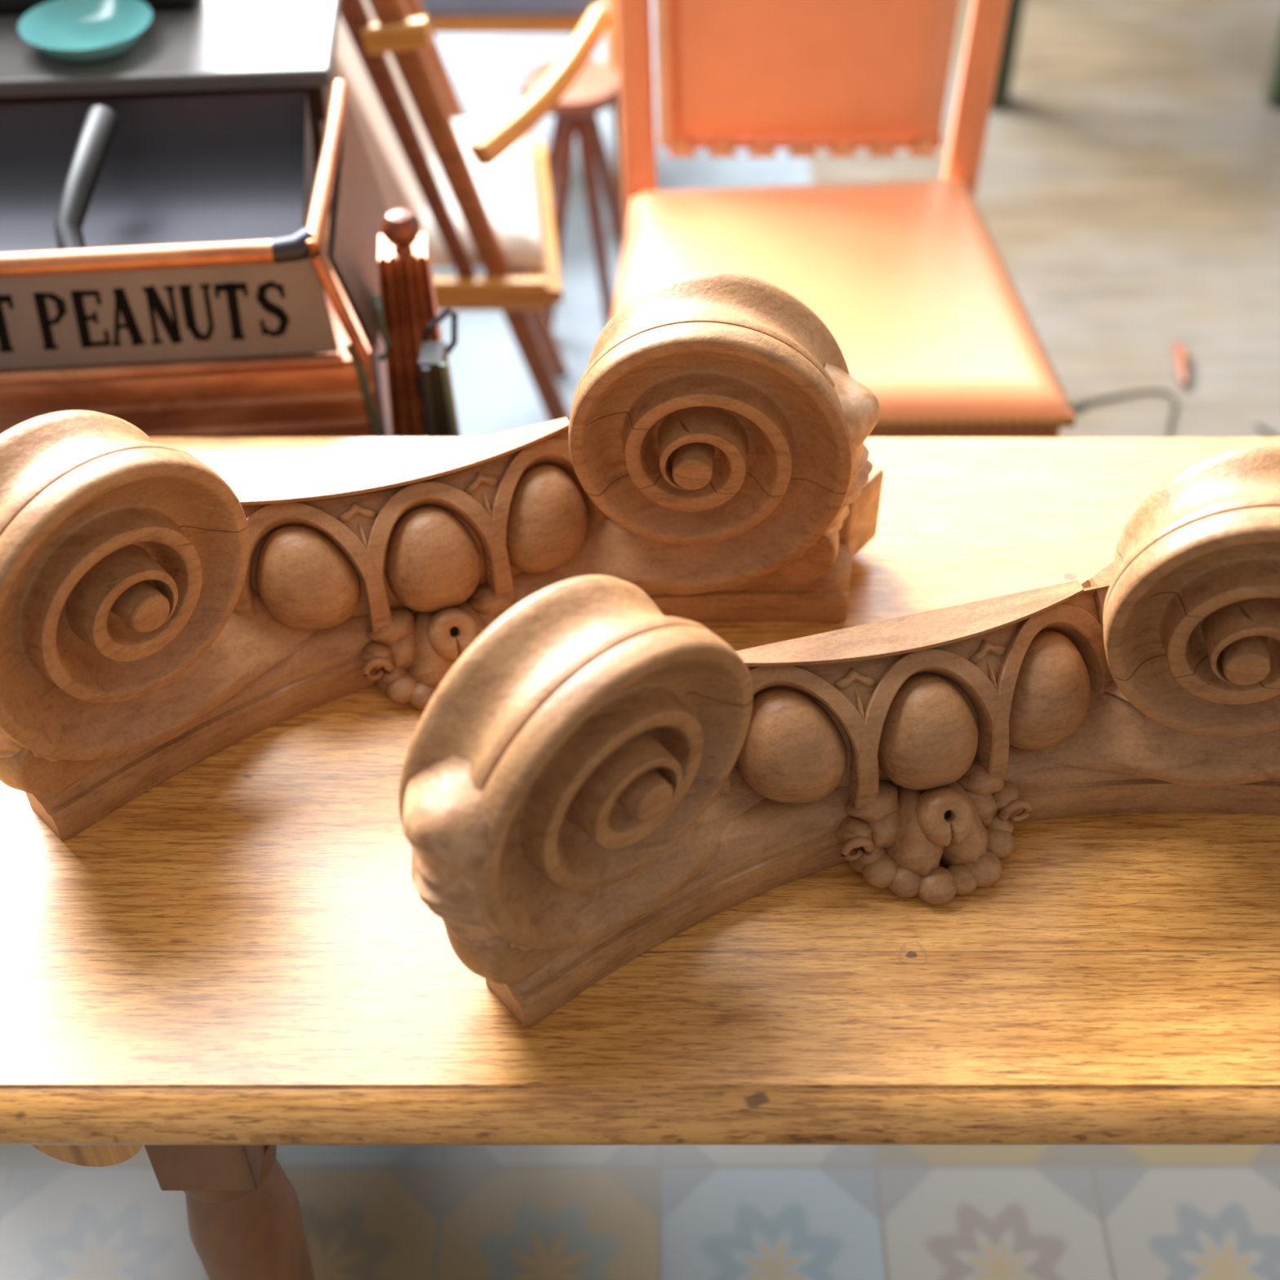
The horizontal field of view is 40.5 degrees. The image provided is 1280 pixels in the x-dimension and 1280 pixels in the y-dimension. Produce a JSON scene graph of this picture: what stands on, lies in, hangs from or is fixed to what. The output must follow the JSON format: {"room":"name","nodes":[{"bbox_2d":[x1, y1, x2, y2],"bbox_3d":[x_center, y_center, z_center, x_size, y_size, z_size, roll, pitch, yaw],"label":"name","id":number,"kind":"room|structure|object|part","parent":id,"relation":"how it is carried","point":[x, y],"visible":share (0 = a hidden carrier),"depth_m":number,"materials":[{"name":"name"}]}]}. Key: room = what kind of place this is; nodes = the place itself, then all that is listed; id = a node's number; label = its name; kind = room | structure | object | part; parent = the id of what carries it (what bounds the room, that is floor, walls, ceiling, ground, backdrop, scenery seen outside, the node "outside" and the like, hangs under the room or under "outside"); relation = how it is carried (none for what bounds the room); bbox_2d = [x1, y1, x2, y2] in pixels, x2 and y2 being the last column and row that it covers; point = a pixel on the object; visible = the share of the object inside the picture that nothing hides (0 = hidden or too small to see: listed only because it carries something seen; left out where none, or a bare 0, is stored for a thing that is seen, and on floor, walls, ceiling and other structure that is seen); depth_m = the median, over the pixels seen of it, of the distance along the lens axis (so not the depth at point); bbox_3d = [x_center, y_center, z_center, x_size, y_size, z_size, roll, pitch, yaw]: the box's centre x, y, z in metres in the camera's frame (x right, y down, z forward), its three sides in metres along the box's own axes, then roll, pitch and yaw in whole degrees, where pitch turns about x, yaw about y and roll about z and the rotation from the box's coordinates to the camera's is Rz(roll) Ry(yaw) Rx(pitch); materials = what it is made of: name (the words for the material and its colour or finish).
{"room":"antique shop","nodes":[
{"label":"antique shop","id":0,"kind":"room"},
{"bbox_2d":[431,0,812,437],"bbox_3d":[-2.820,-2.287,4.916,6.360,0.020,7.750,0,44,0],"label":"floor","id":1,"kind":"structure","parent":0,"point":[495,392],"depth_m":3.36,"materials":[{"name":"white tile"}]},
{"bbox_2d":[0,0,341,213],"bbox_3d":[-0.700,-0.343,2.234,0.720,0.909,0.220,-3,44,-3],"label":"cabinet","id":2,"kind":"object","parent":1,"relation":"on","point":[211,47],"visible":0.52,"depth_m":1.88,"materials":[{"name":"black metal"}]},
{"bbox_2d":[17,0,152,61],"bbox_3d":[-0.600,-0.659,1.886,0.142,0.030,0.142,0,44,0],"label":"glass dish","id":3,"kind":"object","parent":2,"relation":"on","point":[76,30],"visible":1,"depth_m":1.90,"materials":[{"name":"teal glass"}]},
{"bbox_2d":[0,0,198,14],"bbox_3d":[-0.760,-0.811,1.879,0.520,0.258,0.060,-3,44,-3],"label":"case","id":4,"kind":"object","parent":2,"relation":"on","point":[6,6],"visible":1,"depth_m":1.95,"materials":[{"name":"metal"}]},
{"bbox_3d":[-0.700,-0.639,1.948,0.700,0.046,0.200,-3,44,-3],"label":"stand frame","id":5,"kind":"part","parent":2,"relation":"part of","materials":[{"name":"black metal"}]},
{"bbox_3d":[-0.376,-0.282,2.219,0.045,0.843,0.045,-3,44,-3],"label":"leg","id":6,"kind":"part","parent":2,"relation":"part of","materials":[{"name":"brown wood"}]},
{"bbox_3d":[-0.386,-0.386,2.327,0.045,0.843,0.045,-3,44,-3],"label":"leg","id":7,"kind":"part","parent":2,"relation":"part of","materials":[{"name":"brown wood"}]},
{"bbox_2d":[0,80,457,437],"bbox_3d":[-0.646,-0.136,2.008,0.912,0.926,0.310,-4,44,-4],"label":"cart","id":8,"kind":"object","parent":1,"relation":"on","point":[178,267],"visible":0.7,"depth_m":1.74,"materials":[{"name":"brown wood"}]},
{"bbox_3d":[-0.554,-0.439,1.731,0.050,0.105,0.202,-2,44,-2],"label":"iron handle","id":9,"kind":"part","parent":8,"relation":"part of","materials":[{"name":"grey metal"}]},
{"bbox_3d":[-0.719,-0.347,1.632,0.740,0.023,0.023,-4,44,-4],"label":"rail","id":10,"kind":"part","parent":8,"relation":"part of","materials":[{"name":"brown wood"}]},
{"bbox_3d":[-0.693,-0.301,1.664,0.790,0.094,0.026,-4,44,-4],"label":"name plate","id":11,"kind":"part","parent":8,"relation":"part of","materials":[{"name":"wood"}]},
{"bbox_3d":[-0.331,-0.377,1.659,0.045,0.028,0.029,-16,46,-16],"label":"rail","id":12,"kind":"part","parent":8,"relation":"part of","materials":[{"name":"metal"}]},
{"bbox_3d":[-0.314,-0.479,1.744,0.021,0.047,0.273,0,44,0],"label":"rail","id":13,"kind":"part","parent":8,"relation":"part of","materials":[{"name":"brown wood"}]},
{"bbox_3d":[-0.236,-0.403,1.712,0.038,0.046,0.038,-4,44,-4],"label":"knob","id":14,"kind":"part","parent":8,"relation":"part of","materials":[{"name":"brown wood"}]},
{"bbox_2d":[417,341,460,437],"bbox_3d":[-0.181,-0.002,1.974,0.071,0.780,0.047,0,44,0],"label":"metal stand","id":15,"kind":"object","parent":1,"relation":"on","point":[439,409],"visible":0.24,"depth_m":1.72,"materials":[{"name":"metal"}]},
{"bbox_2d":[333,0,610,421],"bbox_3d":[-0.270,-0.670,2.535,0.458,0.969,0.452,0,44,0],"label":"wooden armchair","id":16,"kind":"object","parent":1,"relation":"on","point":[479,190],"visible":0.81,"depth_m":2.39,"materials":[{"name":"brown wood"}]},
{"bbox_3d":[-0.319,-0.687,2.247,0.195,0.543,0.027,3,44,3],"label":"post","id":17,"kind":"part","parent":16,"relation":"part of","materials":[{"name":"red wood"}]},
{"bbox_2d":[419,118,543,266],"bbox_3d":[-0.258,-0.671,2.536,0.209,0.062,0.382,-4,44,-4],"label":"seat cushion","id":18,"kind":"object","parent":16,"relation":"on","point":[511,188],"depth_m":2.46,"materials":[{"name":"white fabric"}]},
{"bbox_3d":[-0.283,-0.795,2.708,0.312,0.910,0.028,0,44,0],"label":"slanting leg","id":19,"kind":"part","parent":16,"relation":"part of","materials":[{"name":"brown wood"}]},
{"bbox_3d":[-0.233,-0.483,2.418,0.205,0.048,0.024,0,44,0],"label":"seat rail","id":20,"kind":"part","parent":16,"relation":"part of","materials":[{"name":"brown wood"}]},
{"bbox_3d":[-0.130,-0.757,2.365,0.041,0.109,0.312,23,49,22],"label":"armrest","id":21,"kind":"part","parent":16,"relation":"part of","materials":[{"name":"brown wood"}]},
{"bbox_3d":[-0.150,-0.624,2.567,0.045,0.024,0.422,-4,44,-4],"label":"rail","id":22,"kind":"part","parent":16,"relation":"part of","materials":[{"name":"brown wood"}]},
{"bbox_2d":[420,0,624,230],"bbox_3d":[-0.290,-1.349,3.285,0.540,0.902,0.698,0,44,0],"label":"armchair","id":23,"kind":"object","parent":1,"relation":"on","point":[444,16],"visible":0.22,"depth_m":3.14,"materials":[{"name":"brown wood"}]},
{"bbox_2d":[420,0,595,14],"bbox_3d":[-0.290,-1.312,3.251,0.420,0.090,0.440,0,44,0],"label":"seat cushion","id":24,"kind":"object","parent":23,"relation":"on","point":[430,6],"depth_m":3.11,"materials":[{"name":"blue fabric"}]},
{"bbox_3d":[-0.300,-1.261,3.300,0.460,0.035,0.420,0,44,0],"label":"seat frame","id":25,"kind":"part","parent":23,"relation":"part of","materials":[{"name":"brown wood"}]},
{"bbox_2d":[519,57,626,328],"bbox_3d":[-0.112,-0.762,2.993,0.220,0.465,0.215,0,44,0],"label":"stool","id":26,"kind":"object","parent":1,"relation":"on","point":[595,90],"visible":0.66,"depth_m":2.91,"materials":[{"name":"red wood"}]},
{"bbox_3d":[-0.167,-0.774,3.032,0.146,0.427,0.029,31,52,28],"label":"leg","id":27,"kind":"part","parent":26,"relation":"part of","materials":[{"name":"red wood"}]},
{"bbox_3d":[-0.139,-0.710,2.966,0.100,0.425,0.029,-31,52,-28],"label":"leg","id":28,"kind":"part","parent":26,"relation":"part of","materials":[{"name":"red wood"}]},
{"bbox_3d":[-0.112,-0.894,2.835,0.170,0.057,0.170,0,44,0],"label":"stool seat","id":29,"kind":"part","parent":26,"relation":"part of","materials":[{"name":"red wood"}]},
{"bbox_3d":[-0.076,-0.724,2.980,0.082,0.423,0.028,22,48,21],"label":"leg","id":30,"kind":"part","parent":26,"relation":"part of","materials":[{"name":"red wood"}]},
{"bbox_3d":[-0.054,-0.785,3.044,0.029,0.427,0.146,31,52,28],"label":"leg","id":31,"kind":"part","parent":26,"relation":"part of","materials":[{"name":"red wood"}]},
{"bbox_2d":[611,0,1075,437],"bbox_3d":[0.234,-0.558,2.291,0.599,1.145,0.692,0,44,0],"label":"dining chair","id":32,"kind":"object","parent":1,"relation":"on","point":[922,308],"visible":0.66,"depth_m":2.35,"materials":[{"name":"orange leather"}]},
{"bbox_3d":[0.232,-0.714,2.469,0.395,0.022,0.022,0,44,0],"label":"rail","id":33,"kind":"part","parent":32,"relation":"part of","materials":[{"name":"orange leather"}]},
{"bbox_3d":[0.235,-0.933,2.298,0.430,0.540,0.146,0,44,0],"label":"panel","id":34,"kind":"part","parent":32,"relation":"part of","materials":[{"name":"orange leather"}]},
{"bbox_3d":[0.236,-0.469,2.299,0.583,0.051,0.570,0,44,0],"label":"seat","id":35,"kind":"part","parent":32,"relation":"part of","materials":[{"name":"orange leather"}]},
{"bbox_3d":[0.236,-0.427,2.336,0.562,0.059,0.545,0,44,0],"label":"seat frame","id":36,"kind":"part","parent":32,"relation":"part of","materials":[{"name":"brown wood"}]},
{"bbox_2d":[0,1145,1279,1279],"bbox_3d":[0.000,1.534,0.960,12.000,0.020,3.250,0,44,0],"label":"floor tiles","id":37,"kind":"structure","parent":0,"point":[369,1212],"depth_m":1.89,"materials":[{"name":"grey tile"}]},
{"bbox_2d":[0,437,1279,1279],"bbox_3d":[0.295,0.333,1.642,1.910,0.760,0.722,0,44,0],"label":"table","id":38,"kind":"object","parent":37,"relation":"on","point":[242,958],"visible":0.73,"depth_m":1.21,"materials":[{"name":"brown wood"}]},
{"bbox_3d":[-0.318,0.541,1.468,0.088,0.702,0.088,0,44,0],"label":"leg","id":39,"kind":"part","parent":38,"relation":"part of","materials":[{"name":"brown wood"}]},
{"bbox_2d":[0,270,883,840],"bbox_3d":[-0.151,-0.097,1.322,0.760,0.302,0.224,-14,46,-14],"label":"carved capital","id":40,"kind":"object","parent":38,"relation":"on","point":[710,460],"visible":0.91,"depth_m":1.32,"materials":[{"name":"brown wood"}]},
{"bbox_3d":[-0.259,-0.056,1.354,0.124,0.102,0.053,-3,44,-3],"label":"egg frame","id":41,"kind":"part","parent":40,"relation":"part of","materials":[{"name":"brown wood"}]},
{"bbox_3d":[-0.166,-0.071,1.370,0.118,0.102,0.056,-15,46,-15],"label":"egg frame","id":42,"kind":"part","parent":40,"relation":"part of","materials":[{"name":"brown wood"}]},
{"bbox_3d":[-0.082,-0.104,1.404,0.124,0.102,0.053,-29,51,-27],"label":"egg frame","id":43,"kind":"part","parent":40,"relation":"part of","materials":[{"name":"brown wood"}]},
{"bbox_2d":[398,441,1279,1027],"bbox_3d":[0.208,0.028,1.196,0.766,0.298,0.218,-12,45,-12],"label":"carved capital","id":44,"kind":"object","parent":38,"relation":"on","point":[599,776],"visible":1,"depth_m":1.19,"materials":[{"name":"brown wood"}]},
{"bbox_3d":[0.108,0.068,1.226,0.124,0.102,0.053,0,44,0],"label":"egg frame","id":45,"kind":"part","parent":44,"relation":"part of","materials":[{"name":"brown wood"}]},
{"bbox_3d":[0.203,0.059,1.236,0.118,0.102,0.056,-12,45,-12],"label":"egg frame","id":46,"kind":"part","parent":44,"relation":"part of","materials":[{"name":"brown wood"}]},
{"bbox_3d":[0.290,0.031,1.264,0.124,0.102,0.053,-24,49,-23],"label":"egg frame","id":47,"kind":"part","parent":44,"relation":"part of","materials":[{"name":"brown wood"}]},
{"bbox_2d":[808,0,1279,437],"bbox_3d":[3.150,-2.287,4.916,5.700,0.020,7.750,0,44,0],"label":"floor","id":48,"kind":"structure","parent":0,"point":[1127,193],"depth_m":3.45,"materials":[{"name":"beige wood"}]},
{"bbox_2d":[991,0,1279,107],"bbox_3d":[1.067,-1.651,3.689,0.740,0.770,0.740,0,44,0],"label":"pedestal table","id":49,"kind":"object","parent":48,"relation":"on","point":[1271,93],"visible":0.67,"depth_m":3.66,"materials":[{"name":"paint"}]},
{"bbox_3d":[0.757,-1.425,3.476,0.062,0.740,0.062,0,44,0],"label":"leg","id":50,"kind":"part","parent":49,"relation":"part of","materials":[{"name":"green paint"}]},
{"bbox_3d":[1.377,-1.425,3.476,0.062,0.740,0.062,0,44,0],"label":"leg","id":51,"kind":"part","parent":49,"relation":"part of","materials":[{"name":"green paint"}]},
{"bbox_2d":[1070,390,1278,437],"bbox_3d":[0.882,-0.355,2.896,0.405,0.005,0.195,21,48,20],"label":"wire","id":52,"kind":"object","parent":48,"relation":"on","point":[1081,406],"visible":0.62,"depth_m":2.94,"materials":[{"name":"black metal"}]},
{"bbox_2d":[1172,341,1188,386],"bbox_3d":[0.944,-0.482,3.017,0.026,0.021,0.122,5,44,6],"label":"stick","id":53,"kind":"object","parent":48,"relation":"on","point":[1181,353],"visible":1,"depth_m":3.00,"materials":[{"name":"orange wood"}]}
]}

